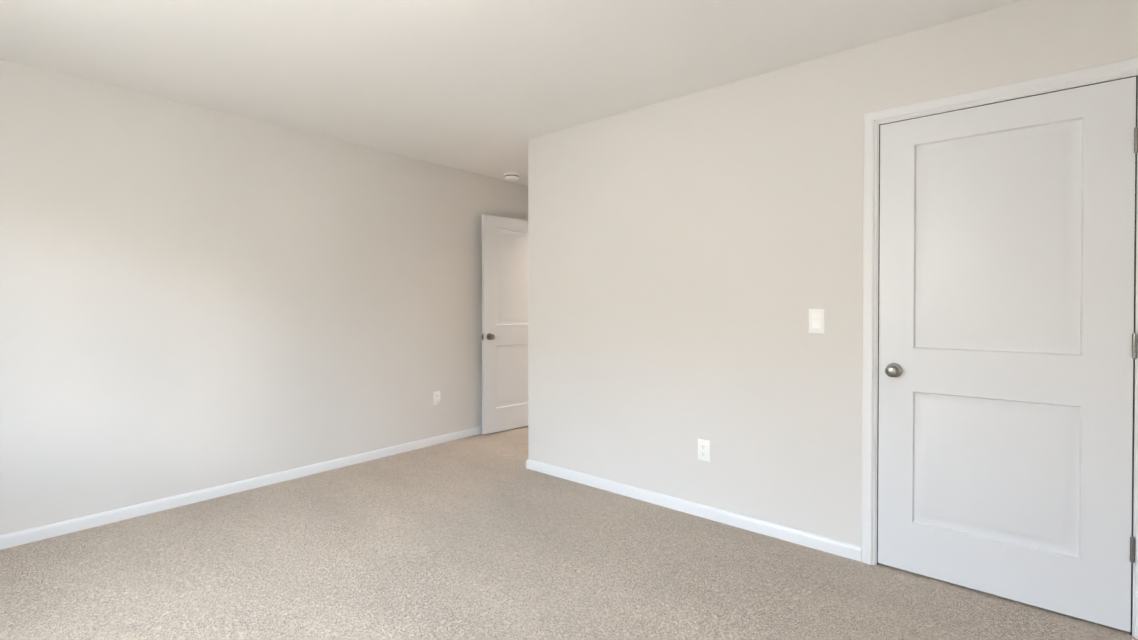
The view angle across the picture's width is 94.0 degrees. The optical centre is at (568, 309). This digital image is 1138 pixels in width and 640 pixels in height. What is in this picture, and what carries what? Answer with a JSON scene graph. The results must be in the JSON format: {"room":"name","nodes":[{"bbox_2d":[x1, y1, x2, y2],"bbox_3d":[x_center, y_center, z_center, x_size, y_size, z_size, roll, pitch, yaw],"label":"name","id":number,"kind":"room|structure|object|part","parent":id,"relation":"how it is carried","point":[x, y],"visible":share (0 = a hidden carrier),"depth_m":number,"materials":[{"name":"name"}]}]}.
{"room":"empty bedroom","nodes":[
{"label":"empty bedroom","id":0,"kind":"room"},
{"bbox_2d":[0,59,527,534],"bbox_3d":[-1.361,-0.042,4.449,0.115,2.430,6.825,0,1,40],"label":"wall","id":1,"kind":"structure","parent":0,"point":[192,297],"depth_m":3.30,"materials":[{"name":"beige paint"}]},
{"bbox_2d":[0,426,481,549],"bbox_3d":[-1.864,1.145,3.750,0.030,0.068,4.860,0,1,40],"label":"baseboard","id":2,"kind":"structure","parent":1,"relation":"attached to","point":[13,539],"depth_m":3.29,"materials":[{"name":"white paint"}]},
{"bbox_2d":[433,391,439,404],"bbox_3d":[-1.147,0.771,4.614,0.009,0.120,0.073,0,1,40],"label":"outlet","id":3,"kind":"object","parent":1,"relation":"attached to","point":[436,397],"visible":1,"depth_m":4.61,"materials":[{"name":"white plastic"}]},
{"bbox_2d":[481,215,527,433],"bbox_3d":[-0.502,0.139,5.179,0.824,2.030,0.155,-1,1,-43],"label":"entry door","id":4,"kind":"structure","parent":1,"relation":"in","point":[504,336],"depth_m":5.06,"materials":[{"name":"white paint"}]},
{"bbox_3d":[-0.766,0.254,4.936,0.104,0.065,0.155,-1,1,-43],"label":"knob","id":5,"kind":"part","parent":4,"relation":"part of","materials":[{"name":"grey metal"}]},
{"bbox_2d":[0,0,1024,185],"bbox_3d":[0.433,-1.292,2.803,5.335,0.100,7.010,0,1,40],"label":"ceiling","id":6,"kind":"structure","parent":0,"point":[489,88],"depth_m":2.57,"materials":[{"name":"paint"}]},
{"bbox_2d":[504,172,519,180],"bbox_3d":[-0.536,-1.234,4.962,0.148,0.056,0.148,0,1,40],"label":"smoke detector","id":7,"kind":"object","parent":6,"relation":"attached to","point":[510,176],"visible":1,"depth_m":4.91,"materials":[{"name":"white plastic"}]},
{"bbox_2d":[0,426,1137,639],"bbox_3d":[0.433,1.228,2.827,5.335,0.080,7.010,0,1,40],"label":"floor","id":8,"kind":"structure","parent":0,"point":[490,536],"depth_m":2.38,"materials":[{"name":"carpet"}]},
{"bbox_2d":[528,0,1137,545],"bbox_3d":[1.129,-0.026,2.794,3.644,2.430,0.115,0,1,40],"label":"wall","id":9,"kind":"structure","parent":0,"point":[694,258],"depth_m":2.90,"materials":[{"name":"beige paint"}]},
{"bbox_2d":[526,459,861,561],"bbox_3d":[0.533,1.151,3.224,2.220,0.068,0.013,0,1,40],"label":"baseboard","id":10,"kind":"structure","parent":9,"relation":"attached to","point":[826,544],"depth_m":2.98,"materials":[{"name":"white paint"}]},
{"bbox_2d":[698,439,709,461],"bbox_3d":[0.767,0.803,3.026,0.073,0.120,0.009,0,1,40],"label":"outlet","id":11,"kind":"object","parent":9,"relation":"attached to","point":[703,450],"visible":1,"depth_m":3.02,"materials":[{"name":"white plastic"}]},
{"bbox_2d":[809,309,824,332],"bbox_3d":[1.226,0.058,2.631,0.073,0.120,0.010,0,1,40],"label":"rocker light switch","id":12,"kind":"object","parent":9,"relation":"attached to","point":[816,320],"visible":1,"depth_m":2.63,"materials":[{"name":"white plastic"}]},
{"bbox_2d":[861,57,1137,638],"bbox_3d":[1.786,0.161,2.242,0.859,2.065,0.115,0,1,40],"label":"door frame","id":13,"kind":"structure","parent":9,"relation":"in","point":[1131,632],"depth_m":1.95,"materials":[{"name":"white paint"}]},
{"bbox_2d":[878,77,1135,631],"bbox_3d":[1.758,0.167,2.213,0.817,2.030,0.155,0,1,40],"label":"closet door","id":14,"kind":"structure","parent":9,"relation":"in","point":[1006,293],"depth_m":2.15,"materials":[{"name":"white paint"}]},
{"bbox_3d":[1.483,0.278,2.446,0.097,0.065,0.155,0,1,40],"label":"knob","id":15,"kind":"part","parent":14,"relation":"part of","materials":[{"name":"grey metal"}]},
{"bbox_2d":[1130,127,1137,562],"bbox_3d":[2.067,0.132,1.942,0.012,1.588,0.042,0,1,40],"label":"closet door hinges","id":16,"kind":"object","parent":9,"relation":"attached to","point":[1132,538],"visible":0.98,"depth_m":1.93,"materials":[{"name":"grey metal"}]}
]}

